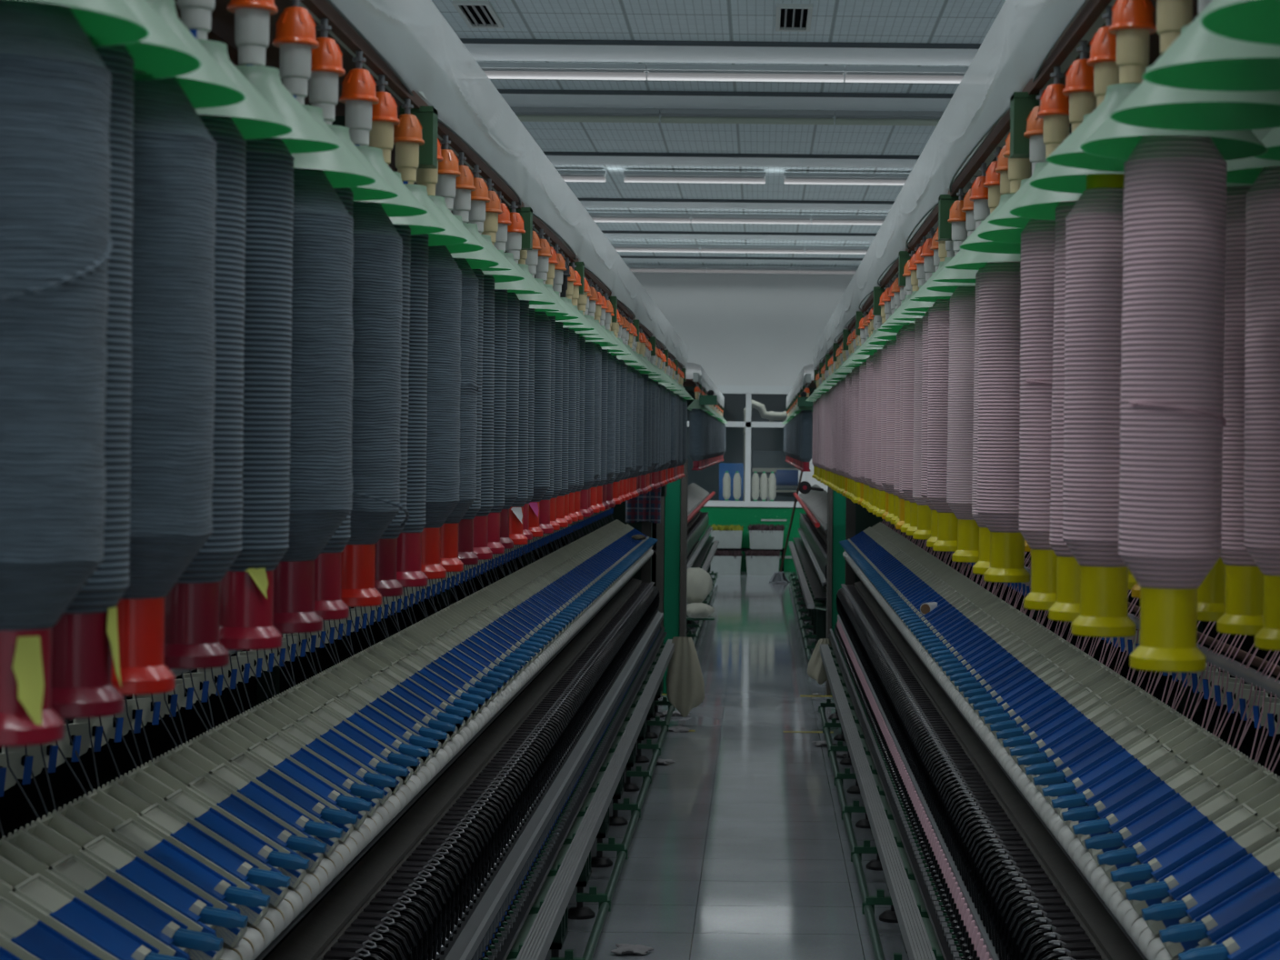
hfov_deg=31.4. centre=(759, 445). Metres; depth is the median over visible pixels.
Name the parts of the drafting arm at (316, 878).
lever, handle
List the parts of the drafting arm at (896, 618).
handle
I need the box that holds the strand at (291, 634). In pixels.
[290,633,306,679]
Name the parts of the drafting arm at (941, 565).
handle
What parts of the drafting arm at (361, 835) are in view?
lever, handle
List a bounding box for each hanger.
[177,0,215,39]
[226,0,278,66]
[271,0,319,104]
[309,18,345,124]
[339,50,379,146]
[368,74,399,165]
[393,98,424,184]
[416,138,443,195]
[435,135,460,211]
[451,151,475,222]
[468,164,489,234]
[481,178,502,244]
[493,190,511,252]
[505,200,525,263]
[518,250,527,264]
[525,224,541,278]
[535,229,551,284]
[545,236,558,284]
[552,243,566,295]
[559,250,570,297]
[565,257,576,299]
[570,261,581,305]
[577,278,589,315]
[584,274,591,315]
[588,279,598,319]
[594,284,603,322]
[597,288,608,325]
[603,292,613,329]
[607,297,614,330]
[610,310,619,335]
[615,314,620,338]
[617,307,624,338]
[620,310,628,344]
[622,313,630,345]
[627,317,635,348]
[630,320,637,350]
[636,331,641,353]
[639,327,646,355]
[643,331,649,356]
[645,334,650,359]
[646,336,652,361]
[650,347,656,364]
[653,346,658,365]
[655,344,659,365]
[656,344,662,368]
[658,346,663,369]
[660,349,667,370]
[666,355,671,375]
[669,356,674,378]
[670,358,676,379]
[678,366,682,384]
[680,367,684,385]
[693,383,699,399]
[804,384,809,397]
[820,362,825,382]
[823,363,828,379]
[828,353,832,375]
[830,356,833,373]
[835,343,840,368]
[837,341,842,365]
[838,340,842,364]
[840,342,846,361]
[845,350,849,359]
[846,328,853,355]
[849,325,855,352]
[850,329,856,351]
[853,330,858,346]
[858,311,867,344]
[862,308,870,340]
[865,304,873,337]
[868,303,874,334]
[870,311,875,329]
[874,315,878,329]
[876,315,882,328]
[878,284,888,323]
[881,280,892,319]
[888,274,898,314]
[891,272,900,309]
[897,284,905,303]
[902,250,914,294]
[908,244,919,291]
[913,236,926,287]
[920,228,935,280]
[930,231,939,270]
[934,227,947,261]
[945,240,955,257]
[947,188,967,254]
[961,175,978,236]
[969,162,989,229]
[983,147,1001,213]
[995,130,1010,194]
[1002,131,1031,193]
[1023,89,1047,175]
[1037,66,1069,158]
[1062,40,1096,131]
[1086,6,1119,107]
[1108,0,1157,83]
[1156,0,1192,54]
[1198,0,1211,14]
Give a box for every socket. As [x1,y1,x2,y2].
[234,8,269,66]
[280,43,311,104]
[309,71,338,124]
[345,100,372,146]
[368,120,393,165]
[395,141,419,184]
[416,160,438,195]
[435,174,456,211]
[451,189,470,222]
[468,200,485,234]
[481,211,498,244]
[493,223,507,252]
[505,231,521,263]
[525,249,538,278]
[535,256,549,284]
[545,263,554,284]
[552,270,563,295]
[560,276,567,297]
[566,280,573,299]
[571,285,579,305]
[577,291,587,315]
[584,296,589,315]
[588,300,595,319]
[594,304,601,322]
[599,308,605,325]
[604,312,610,329]
[610,319,617,335]
[615,322,619,338]
[617,325,621,338]
[620,328,626,344]
[624,330,629,345]
[628,333,633,348]
[631,335,635,350]
[636,340,639,353]
[639,342,644,355]
[650,355,654,364]
[657,357,660,368]
[666,365,669,375]
[669,368,672,378]
[694,391,699,399]
[841,350,846,361]
[848,343,851,355]
[850,340,853,352]
[852,339,856,351]
[860,329,865,344]
[864,326,869,340]
[868,322,870,337]
[870,320,874,334]
[880,305,886,323]
[884,300,891,319]
[890,296,895,314]
[894,291,900,309]
[900,286,905,303]
[905,275,911,294]
[910,270,919,291]
[916,263,926,287]
[924,256,935,280]
[933,249,939,270]
[938,240,947,261]
[951,221,967,254]
[965,210,975,236]
[973,199,989,229]
[988,185,1001,213]
[1000,170,1010,194]
[1008,155,1031,193]
[1030,134,1047,175]
[1043,114,1069,158]
[1069,91,1096,131]
[1093,61,1119,107]
[1116,29,1149,83]
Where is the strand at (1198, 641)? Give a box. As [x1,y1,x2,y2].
[1172,620,1211,709]
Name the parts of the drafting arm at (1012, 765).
handle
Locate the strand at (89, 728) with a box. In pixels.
[88,718,99,786]
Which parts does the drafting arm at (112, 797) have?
lever, handle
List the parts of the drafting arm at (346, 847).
lever, handle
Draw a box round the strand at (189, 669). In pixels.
[189,669,212,729]
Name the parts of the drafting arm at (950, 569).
handle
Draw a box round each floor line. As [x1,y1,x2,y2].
[783,730,833,732]
[800,695,831,696]
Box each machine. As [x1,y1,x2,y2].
[0,0,688,959]
[651,372,723,644]
[786,373,827,659]
[813,0,1279,959]
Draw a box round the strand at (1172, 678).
[1165,678,1172,702]
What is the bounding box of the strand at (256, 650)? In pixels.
[256,650,273,697]
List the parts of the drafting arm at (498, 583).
handle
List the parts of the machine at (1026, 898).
post trim, post, plate, kick rail, doffing rail, spindle rail, ring rail, creel post, hanger rail, guide plate, guide plate, guide plate, guide plate, creel post, guide plate, guide plate, guide plate, guide plate, guide rod, guide rod, guide plate, guide plate, creel post, guide plate, guide plate, guide plate, guide plate, guide plate, guide plate, guide plate, guide plate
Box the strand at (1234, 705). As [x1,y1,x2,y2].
[1217,649,1256,739]
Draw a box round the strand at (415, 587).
[415,587,427,617]
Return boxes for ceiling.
[430,0,1005,267]
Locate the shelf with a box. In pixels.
[750,500,787,501]
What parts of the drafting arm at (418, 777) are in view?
lever, handle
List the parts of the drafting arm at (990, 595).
handle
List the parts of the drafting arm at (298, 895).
lever, handle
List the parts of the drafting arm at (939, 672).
handle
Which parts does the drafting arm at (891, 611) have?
handle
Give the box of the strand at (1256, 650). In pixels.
[1227,648,1259,743]
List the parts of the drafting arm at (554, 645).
handle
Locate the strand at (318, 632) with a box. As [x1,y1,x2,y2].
[318,631,336,664]
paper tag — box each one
[12,636,44,724]
[106,607,121,687]
[245,568,268,599]
[510,507,522,523]
[529,502,538,517]
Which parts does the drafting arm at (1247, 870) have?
handle, lever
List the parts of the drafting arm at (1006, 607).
handle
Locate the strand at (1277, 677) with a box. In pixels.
[1254,672,1279,762]
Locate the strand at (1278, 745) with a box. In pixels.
[1267,740,1279,769]
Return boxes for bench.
[716,548,784,571]
[767,485,798,500]
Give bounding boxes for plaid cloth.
[625,486,660,523]
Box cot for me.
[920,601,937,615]
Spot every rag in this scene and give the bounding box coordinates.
[666,636,704,717]
[807,638,831,684]
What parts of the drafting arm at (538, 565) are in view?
handle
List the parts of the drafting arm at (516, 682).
handle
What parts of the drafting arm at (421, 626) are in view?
handle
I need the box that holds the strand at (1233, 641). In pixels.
[1204,634,1237,729]
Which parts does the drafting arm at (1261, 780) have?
handle, lever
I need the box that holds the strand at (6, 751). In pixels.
[5,746,39,818]
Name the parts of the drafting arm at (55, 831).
lever, handle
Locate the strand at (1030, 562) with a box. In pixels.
[1013,561,1030,607]
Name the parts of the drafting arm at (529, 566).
handle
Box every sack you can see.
[686,567,712,603]
[686,602,714,618]
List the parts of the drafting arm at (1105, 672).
handle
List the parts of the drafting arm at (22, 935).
arm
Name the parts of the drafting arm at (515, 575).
handle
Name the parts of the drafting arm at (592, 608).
handle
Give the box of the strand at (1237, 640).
[1204,634,1241,730]
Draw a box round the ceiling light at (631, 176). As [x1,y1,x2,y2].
[623,170,765,183]
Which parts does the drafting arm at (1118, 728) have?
handle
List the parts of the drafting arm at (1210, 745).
handle, lever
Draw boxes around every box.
[699,390,717,405]
[797,391,812,406]
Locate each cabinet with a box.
[719,462,743,500]
[751,450,798,501]
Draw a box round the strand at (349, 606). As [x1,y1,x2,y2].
[349,606,362,650]
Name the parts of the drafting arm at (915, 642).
handle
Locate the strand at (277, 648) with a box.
[277,648,295,686]
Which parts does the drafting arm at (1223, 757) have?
handle, lever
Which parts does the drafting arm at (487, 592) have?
handle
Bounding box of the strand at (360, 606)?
[360,606,370,645]
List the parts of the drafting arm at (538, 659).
handle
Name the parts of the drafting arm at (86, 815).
lever, handle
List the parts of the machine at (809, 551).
kick rail, doffing rail, spindle rail, floor frame, ring rail, cross arm, floor frame, floor frame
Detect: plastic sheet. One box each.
[326,0,688,370]
[685,362,724,407]
[786,363,814,409]
[812,0,1089,371]
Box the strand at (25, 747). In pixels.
[24,745,48,814]
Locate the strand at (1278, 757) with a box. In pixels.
[1270,753,1279,773]
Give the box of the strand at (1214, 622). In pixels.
[1174,621,1215,710]
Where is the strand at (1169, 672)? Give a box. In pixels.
[1161,671,1169,702]
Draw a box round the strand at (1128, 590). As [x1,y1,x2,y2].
[1100,590,1129,662]
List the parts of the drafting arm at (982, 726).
handle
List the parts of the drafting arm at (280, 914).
lever, handle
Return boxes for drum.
[798,480,823,493]
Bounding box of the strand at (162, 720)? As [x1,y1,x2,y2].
[150,693,178,747]
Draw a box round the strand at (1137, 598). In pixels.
[1107,598,1138,668]
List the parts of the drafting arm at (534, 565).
handle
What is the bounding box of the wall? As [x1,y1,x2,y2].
[631,268,853,571]
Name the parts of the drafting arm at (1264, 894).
handle, lever, arm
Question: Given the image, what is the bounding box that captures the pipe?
[743,400,787,500]
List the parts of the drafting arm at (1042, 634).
handle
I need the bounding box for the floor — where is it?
[544,571,909,959]
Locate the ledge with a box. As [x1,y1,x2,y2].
[660,484,666,496]
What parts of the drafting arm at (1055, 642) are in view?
handle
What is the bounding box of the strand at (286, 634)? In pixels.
[286,633,295,685]
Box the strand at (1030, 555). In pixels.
[1013,555,1030,606]
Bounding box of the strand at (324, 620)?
[323,620,338,663]
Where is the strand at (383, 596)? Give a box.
[382,596,399,631]
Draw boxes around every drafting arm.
[0,829,223,959]
[0,858,186,959]
[0,895,101,959]
[0,946,21,959]
[20,811,248,959]
[52,795,269,959]
[83,781,290,959]
[110,768,309,939]
[136,755,327,920]
[160,744,342,902]
[181,733,358,886]
[202,724,371,869]
[221,714,384,856]
[239,706,397,842]
[256,698,408,829]
[271,690,419,817]
[286,683,429,806]
[300,676,438,796]
[312,670,447,786]
[325,664,455,777]
[337,658,463,768]
[348,652,471,758]
[358,648,478,750]
[368,642,485,743]
[379,638,491,736]
[387,633,498,729]
[395,630,504,723]
[403,625,509,717]
[411,621,515,709]
[419,618,520,704]
[426,614,525,699]
[433,610,529,693]
[440,607,534,689]
[446,604,539,683]
[452,601,543,679]
[458,598,547,675]
[463,595,551,670]
[469,592,555,667]
[474,590,559,663]
[480,588,562,659]
[484,585,566,653]
[489,582,569,649]
[493,580,572,647]
[498,578,575,643]
[503,576,578,640]
[507,574,580,637]
[510,572,584,634]
[514,570,587,631]
[518,568,589,629]
[521,566,591,626]
[525,564,594,623]
[530,562,597,620]
[532,561,599,619]
[535,560,601,616]
[539,558,603,613]
[542,557,605,611]
[544,555,608,609]
[547,553,609,608]
[550,552,611,603]
[552,550,613,601]
[556,550,615,599]
[558,548,617,597]
[561,547,619,595]
[563,545,620,593]
[566,544,622,591]
[569,543,624,589]
[570,542,626,588]
[572,540,627,587]
[575,540,629,585]
[578,539,630,583]
[579,538,631,581]
[580,536,633,580]
[583,535,635,579]
[585,534,636,578]
[588,533,637,576]
[590,532,639,574]
[591,531,639,573]
[593,530,641,572]
[595,530,642,570]
[597,529,643,569]
[598,528,645,568]
[600,527,647,566]
[600,528,646,567]
[602,526,648,564]
[604,525,649,563]
[606,524,650,562]
[607,523,651,561]
[609,522,652,560]
[610,521,653,559]
[611,521,654,558]
[612,520,655,557]
[614,520,657,556]
[616,519,658,555]
[839,521,880,555]
[840,522,881,557]
[840,523,883,558]
[841,524,884,559]
[841,525,885,560]
[842,525,886,561]
[843,526,888,562]
[844,527,889,564]
[845,528,890,563]
[846,529,891,565]
[847,530,893,568]
[848,530,894,569]
[849,531,896,569]
[850,532,898,571]
[850,533,899,572]
[851,534,900,573]
[852,535,901,575]
[853,536,903,576]
[854,537,904,579]
[855,538,906,579]
[856,539,908,580]
[858,540,909,582]
[859,540,911,583]
[860,542,913,586]
[860,543,914,587]
[862,544,916,589]
[863,545,919,590]
[864,547,920,593]
[866,548,922,594]
[867,549,924,597]
[869,550,926,598]
[870,551,929,600]
[871,553,931,601]
[872,555,933,604]
[874,556,936,608]
[876,558,938,609]
[877,559,940,611]
[879,560,943,612]
[880,562,946,616]
[882,564,948,619]
[884,565,950,620]
[886,567,953,623]
[888,569,957,625]
[890,571,959,628]
[891,572,962,631]
[893,575,966,634]
[896,577,969,638]
[898,579,971,639]
[900,580,976,643]
[902,583,979,646]
[905,585,982,649]
[907,588,987,653]
[910,590,990,657]
[912,592,994,660]
[915,595,999,665]
[918,598,1004,670]
[921,601,1009,674]
[924,604,1013,678]
[927,607,1017,682]
[930,610,1023,687]
[934,613,1029,692]
[938,617,1034,697]
[941,620,1039,701]
[945,624,1046,708]
[950,628,1052,715]
[953,632,1059,719]
[958,636,1066,727]
[962,640,1073,733]
[968,645,1080,740]
[972,650,1089,748]
[978,655,1097,756]
[983,660,1106,763]
[990,666,1115,771]
[996,672,1125,781]
[1002,679,1135,790]
[1010,685,1146,800]
[1017,692,1158,811]
[1024,700,1170,823]
[1033,707,1183,835]
[1041,716,1197,849]
[1051,724,1212,862]
[1061,734,1228,878]
[1072,744,1245,893]
[1084,755,1263,909]
[1097,767,1279,928]
[1110,781,1279,949]
[1125,809,1279,959]
[1141,836,1279,959]
[1159,868,1279,952]
[1178,901,1279,959]
[1248,940,1279,959]
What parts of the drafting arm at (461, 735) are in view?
handle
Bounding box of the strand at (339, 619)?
[339,619,355,655]
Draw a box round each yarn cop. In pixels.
[474,946,479,959]
[478,940,482,959]
[481,935,485,956]
[485,928,489,949]
[489,921,492,943]
[492,917,495,938]
[495,910,499,931]
[499,906,501,926]
[501,899,505,919]
[504,894,508,914]
[508,890,510,909]
[510,884,513,904]
[513,880,516,899]
[516,875,519,894]
[519,870,521,889]
[521,865,524,884]
[524,860,527,879]
[527,855,529,874]
[529,852,531,869]
[531,847,534,866]
[534,844,536,861]
[536,840,539,857]
[539,836,540,852]
[540,831,543,849]
[542,828,545,844]
[547,820,549,837]
[549,817,551,833]
[903,772,908,784]
[906,778,910,790]
[909,784,913,797]
[911,790,916,803]
[914,797,919,809]
[916,800,920,812]
[917,803,921,816]
[919,807,923,819]
[920,810,925,823]
[921,814,927,827]
[923,818,928,830]
[925,821,929,835]
[927,825,931,839]
[929,829,933,842]
[930,832,935,847]
[931,837,937,850]
[933,840,939,855]
[935,845,940,859]
[937,849,942,864]
[940,853,944,869]
[941,858,947,873]
[943,862,949,878]
[945,867,950,882]
[947,871,953,888]
[950,877,955,892]
[951,881,957,898]
[954,887,959,903]
[956,891,962,909]
[959,897,964,913]
[960,902,967,919]
[963,908,969,925]
[966,913,972,931]
[969,920,974,937]
[971,925,977,943]
[974,931,980,949]
[977,938,983,957]
[980,944,986,959]
[983,951,989,959]
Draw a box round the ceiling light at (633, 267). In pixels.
[626,264,706,272]
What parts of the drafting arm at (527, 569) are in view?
handle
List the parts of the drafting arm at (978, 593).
handle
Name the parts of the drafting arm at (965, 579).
handle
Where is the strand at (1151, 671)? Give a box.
[1145,670,1152,690]
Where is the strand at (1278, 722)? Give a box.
[1263,711,1279,769]
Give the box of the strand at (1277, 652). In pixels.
[1236,650,1279,751]
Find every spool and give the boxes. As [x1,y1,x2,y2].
[0,0,112,746]
[50,44,133,719]
[111,76,217,695]
[163,114,246,669]
[219,137,293,649]
[272,168,353,633]
[314,187,353,619]
[340,200,409,606]
[374,224,410,596]
[396,233,428,587]
[420,245,461,579]
[440,258,479,571]
[458,268,483,565]
[472,274,494,559]
[487,289,507,554]
[500,292,519,549]
[509,300,529,544]
[523,308,534,539]
[528,311,550,537]
[539,315,555,533]
[550,321,563,529]
[556,327,569,527]
[564,329,576,524]
[569,333,579,521]
[574,337,585,519]
[580,341,594,517]
[588,342,601,514]
[590,344,601,512]
[596,349,608,510]
[602,352,616,509]
[606,355,616,507]
[611,358,619,505]
[612,360,626,504]
[618,475,623,502]
[620,365,633,501]
[622,366,630,499]
[627,367,637,499]
[630,370,643,497]
[634,470,639,496]
[636,373,641,495]
[637,373,643,494]
[640,373,648,493]
[645,378,651,491]
[646,379,656,490]
[648,381,654,489]
[650,380,659,489]
[651,380,658,489]
[655,383,661,488]
[657,386,663,487]
[658,385,666,486]
[661,386,669,485]
[662,389,670,484]
[666,389,670,483]
[667,390,677,482]
[670,393,678,481]
[673,394,678,480]
[675,394,679,479]
[676,396,681,479]
[677,396,682,479]
[679,397,682,478]
[680,398,687,477]
[689,409,704,469]
[700,410,704,469]
[700,410,705,469]
[702,412,707,469]
[702,413,708,467]
[705,412,709,458]
[705,412,710,466]
[707,414,711,466]
[708,414,711,466]
[709,415,712,465]
[709,418,713,466]
[710,416,714,464]
[711,419,716,464]
[712,419,717,464]
[714,420,719,463]
[715,420,718,455]
[715,420,719,463]
[717,421,721,462]
[717,422,720,461]
[720,423,722,454]
[722,470,730,500]
[733,470,740,500]
[751,470,759,500]
[760,471,768,500]
[768,471,776,500]
[783,426,786,460]
[785,424,789,461]
[786,423,789,455]
[788,420,790,456]
[790,420,793,457]
[790,421,793,464]
[791,417,796,466]
[793,417,796,458]
[794,413,799,466]
[795,414,799,469]
[796,412,801,469]
[796,413,800,469]
[798,410,802,470]
[800,410,812,471]
[811,401,815,478]
[812,400,816,478]
[814,401,816,462]
[815,399,819,479]
[816,398,821,480]
[819,393,824,482]
[819,399,821,479]
[820,394,825,483]
[822,393,826,484]
[824,391,828,485]
[826,391,829,485]
[827,390,830,486]
[828,389,831,487]
[830,386,835,489]
[830,388,832,488]
[832,384,837,489]
[832,384,839,490]
[834,382,839,489]
[836,380,841,492]
[838,380,844,493]
[840,377,847,496]
[844,373,849,497]
[844,373,851,498]
[848,372,853,499]
[850,368,856,501]
[850,430,854,500]
[852,366,860,503]
[857,364,863,504]
[859,361,869,508]
[860,363,865,506]
[864,355,876,512]
[864,470,869,509]
[865,358,871,510]
[871,351,879,514]
[875,349,885,517]
[880,340,893,521]
[881,484,888,519]
[886,340,898,524]
[893,353,899,526]
[894,328,904,529]
[900,324,909,532]
[901,322,917,535]
[912,318,930,539]
[920,307,937,547]
[927,299,958,551]
[946,285,979,562]
[971,268,989,574]
[977,261,1029,582]
[1019,219,1057,609]
[1024,539,1030,551]
[1048,200,1079,621]
[1062,173,1135,637]
[1118,135,1227,672]
[1128,568,1137,589]
[1131,582,1140,598]
[1197,556,1225,621]
[1216,185,1263,635]
[1243,166,1279,650]
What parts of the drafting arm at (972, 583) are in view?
handle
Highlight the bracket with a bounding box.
[686,617,714,619]
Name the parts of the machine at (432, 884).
guide plate, guide plate, guide plate, guide plate, guide plate, guide plate, guide plate, guide plate, guide plate, guide plate, guide plate, guide plate, guide rod, guide plate, guide plate, guide plate, guide plate, guide plate, creel post, guide plate, guide plate, guide plate, hanger rail, guide plate, guide plate, guide plate, guide plate, guide plate, guide plate, guide plate, cross arm, guide plate, guide plate, guide plate, guide plate, guide plate, guide plate, guide plate, guide plate, guide plate, guide plate, guide plate, guide plate, creel post, guide plate, guide plate, guide plate, guide plate, guide plate, guide plate, guide plate, guide plate, guide plate, guide plate, guide plate, guide plate, hanger rail, guide plate, guide plate, guide plate, guide plate, guide plate, guide plate, guide plate, guide plate, guide plate, guide plate, guide plate, guide plate, creel post, guide plate, guide plate, ring rail, floor frame, spindle rail, floor frame, doffing rail, guide plate, floor frame, floor frame, kick rail, floor frame, floor frame, plate, floor frame, floor frame, post, post trim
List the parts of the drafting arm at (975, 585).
handle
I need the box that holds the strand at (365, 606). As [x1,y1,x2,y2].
[364,606,375,643]
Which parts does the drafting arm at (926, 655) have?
handle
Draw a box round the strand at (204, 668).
[203,668,214,727]
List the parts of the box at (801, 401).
knob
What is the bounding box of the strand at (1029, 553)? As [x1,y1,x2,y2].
[1008,552,1029,603]
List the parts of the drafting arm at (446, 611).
handle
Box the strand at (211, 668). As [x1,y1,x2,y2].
[210,668,229,720]
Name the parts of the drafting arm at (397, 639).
handle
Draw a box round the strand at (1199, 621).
[1171,620,1200,708]
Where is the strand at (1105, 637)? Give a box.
[1099,637,1106,661]
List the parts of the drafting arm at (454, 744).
handle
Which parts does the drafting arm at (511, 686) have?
handle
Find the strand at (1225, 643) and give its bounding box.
[1201,634,1229,727]
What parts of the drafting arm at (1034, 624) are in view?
handle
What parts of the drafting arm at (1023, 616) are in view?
handle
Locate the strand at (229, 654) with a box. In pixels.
[229,653,244,711]
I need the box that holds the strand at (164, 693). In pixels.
[163,692,182,744]
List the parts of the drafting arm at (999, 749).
handle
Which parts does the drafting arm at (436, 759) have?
handle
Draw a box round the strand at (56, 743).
[55,741,88,796]
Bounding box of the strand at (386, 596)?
[386,596,400,630]
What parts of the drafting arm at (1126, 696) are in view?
handle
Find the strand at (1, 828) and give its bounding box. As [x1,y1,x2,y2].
[0,820,4,836]
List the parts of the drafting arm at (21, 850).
lever, handle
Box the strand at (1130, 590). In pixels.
[1105,590,1131,665]
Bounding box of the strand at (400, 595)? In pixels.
[400,595,412,624]
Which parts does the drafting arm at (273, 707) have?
lever, handle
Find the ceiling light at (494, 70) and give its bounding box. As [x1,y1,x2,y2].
[477,61,646,79]
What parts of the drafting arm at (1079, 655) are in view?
handle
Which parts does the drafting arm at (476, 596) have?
handle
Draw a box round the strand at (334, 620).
[333,620,351,656]
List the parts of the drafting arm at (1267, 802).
handle, lever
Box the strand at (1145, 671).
[1138,670,1147,687]
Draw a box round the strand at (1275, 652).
[1238,650,1276,744]
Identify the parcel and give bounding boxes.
[774,470,798,485]
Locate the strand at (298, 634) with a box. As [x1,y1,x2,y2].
[298,633,315,675]
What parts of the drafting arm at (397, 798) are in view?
lever, handle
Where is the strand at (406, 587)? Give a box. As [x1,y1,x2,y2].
[406,587,417,622]
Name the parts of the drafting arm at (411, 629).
handle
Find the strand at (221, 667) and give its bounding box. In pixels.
[220,667,241,713]
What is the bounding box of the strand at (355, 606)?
[354,606,370,646]
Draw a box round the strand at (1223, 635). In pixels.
[1190,633,1224,720]
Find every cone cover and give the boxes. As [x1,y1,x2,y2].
[24,0,149,46]
[86,0,200,79]
[133,0,245,109]
[195,39,292,139]
[234,65,339,153]
[290,104,375,188]
[327,124,398,200]
[355,145,427,217]
[389,171,445,234]
[403,183,467,246]
[428,195,483,253]
[450,214,499,269]
[462,222,511,270]
[480,234,524,282]
[494,250,534,292]
[503,252,542,293]
[515,263,555,304]
[529,274,559,311]
[534,278,569,316]
[543,284,578,320]
[553,290,583,325]
[560,297,589,329]
[567,298,594,330]
[573,305,599,335]
[578,310,604,339]
[583,315,610,342]
[590,316,612,344]
[594,320,618,346]
[600,325,623,352]
[605,329,626,355]
[610,330,631,354]
[614,335,631,358]
[617,338,637,361]
[624,344,640,366]
[625,344,644,367]
[630,348,647,369]
[632,350,650,372]
[636,352,652,373]
[638,353,656,372]
[642,356,660,376]
[648,375,660,379]
[653,365,669,382]
[660,369,674,384]
[669,376,682,390]
[672,379,686,392]
[687,399,707,409]
[796,406,812,409]
[820,385,831,388]
[821,369,836,385]
[826,364,841,382]
[830,360,846,379]
[833,355,849,375]
[839,368,852,371]
[840,345,860,367]
[845,344,861,366]
[848,360,862,364]
[851,358,866,361]
[852,334,871,358]
[854,330,876,354]
[857,328,878,355]
[860,324,882,351]
[866,343,884,347]
[868,315,890,345]
[873,308,898,338]
[876,331,897,339]
[877,300,904,332]
[881,294,911,328]
[886,290,917,324]
[892,285,923,320]
[900,310,926,315]
[903,271,934,311]
[910,260,944,301]
[913,257,953,299]
[926,248,975,292]
[932,236,978,282]
[944,220,984,269]
[953,250,1020,268]
[959,193,1020,253]
[977,178,1029,243]
[988,161,1049,228]
[1009,186,1081,219]
[1029,113,1124,193]
[1046,83,1139,171]
[1080,65,1267,160]
[1110,24,1279,130]
[1142,0,1279,91]
[1200,0,1279,45]
[1225,128,1279,184]
[1226,182,1252,187]
[1252,127,1279,160]
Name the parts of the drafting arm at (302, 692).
lever, handle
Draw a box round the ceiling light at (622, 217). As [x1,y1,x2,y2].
[588,212,690,222]
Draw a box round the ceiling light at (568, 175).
[557,170,606,181]
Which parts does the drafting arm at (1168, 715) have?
handle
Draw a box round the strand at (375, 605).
[375,605,388,637]
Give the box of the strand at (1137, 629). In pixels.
[1126,629,1139,679]
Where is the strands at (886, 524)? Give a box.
[881,519,948,562]
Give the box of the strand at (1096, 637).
[1090,637,1097,656]
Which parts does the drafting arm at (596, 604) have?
handle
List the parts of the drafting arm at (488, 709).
handle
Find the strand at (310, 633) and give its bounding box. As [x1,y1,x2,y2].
[310,632,321,671]
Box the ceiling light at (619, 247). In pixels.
[610,243,699,252]
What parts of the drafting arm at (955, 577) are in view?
handle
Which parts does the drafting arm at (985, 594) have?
handle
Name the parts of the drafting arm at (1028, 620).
handle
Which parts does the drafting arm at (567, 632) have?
handle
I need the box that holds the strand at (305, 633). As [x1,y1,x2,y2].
[305,632,317,674]
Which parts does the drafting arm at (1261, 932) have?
handle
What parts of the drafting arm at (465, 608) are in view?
handle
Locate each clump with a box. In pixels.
[610,943,653,955]
[656,758,675,765]
[660,725,689,732]
[662,710,690,716]
[811,740,836,746]
[836,752,848,757]
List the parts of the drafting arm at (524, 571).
handle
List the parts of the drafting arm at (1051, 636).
handle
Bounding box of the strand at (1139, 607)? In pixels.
[1115,607,1139,672]
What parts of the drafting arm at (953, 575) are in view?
handle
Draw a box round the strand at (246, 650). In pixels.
[246,650,269,700]
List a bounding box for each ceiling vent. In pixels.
[452,0,503,28]
[775,3,812,31]
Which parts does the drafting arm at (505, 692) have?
handle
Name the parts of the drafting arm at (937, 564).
handle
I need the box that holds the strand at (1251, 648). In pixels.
[1214,642,1254,738]
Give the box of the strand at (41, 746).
[40,744,57,811]
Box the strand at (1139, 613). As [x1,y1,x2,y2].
[1119,612,1139,674]
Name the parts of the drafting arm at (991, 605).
handle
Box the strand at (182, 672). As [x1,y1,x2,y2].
[181,671,209,732]
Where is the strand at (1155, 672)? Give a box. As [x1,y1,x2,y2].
[1148,671,1156,693]
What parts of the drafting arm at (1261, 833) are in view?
handle, lever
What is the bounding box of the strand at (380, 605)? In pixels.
[380,605,389,637]
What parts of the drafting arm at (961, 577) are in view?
handle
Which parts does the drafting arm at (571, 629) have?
handle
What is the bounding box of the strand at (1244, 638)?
[1212,635,1246,734]
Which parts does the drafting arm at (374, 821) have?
lever, handle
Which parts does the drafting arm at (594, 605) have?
handle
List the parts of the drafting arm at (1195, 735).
handle, lever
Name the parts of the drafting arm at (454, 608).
handle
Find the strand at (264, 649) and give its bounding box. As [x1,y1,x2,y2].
[263,649,276,695]
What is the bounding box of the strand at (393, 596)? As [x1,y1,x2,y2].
[392,596,399,631]
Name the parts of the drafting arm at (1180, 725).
handle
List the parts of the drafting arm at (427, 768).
lever, handle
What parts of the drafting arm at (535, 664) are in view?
handle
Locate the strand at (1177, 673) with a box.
[1165,672,1179,704]
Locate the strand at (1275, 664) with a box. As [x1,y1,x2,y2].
[1250,655,1279,759]
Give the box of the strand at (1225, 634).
[1190,633,1227,721]
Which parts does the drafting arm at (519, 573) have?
handle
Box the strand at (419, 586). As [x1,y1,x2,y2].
[419,586,428,616]
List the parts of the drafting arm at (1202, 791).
handle, lever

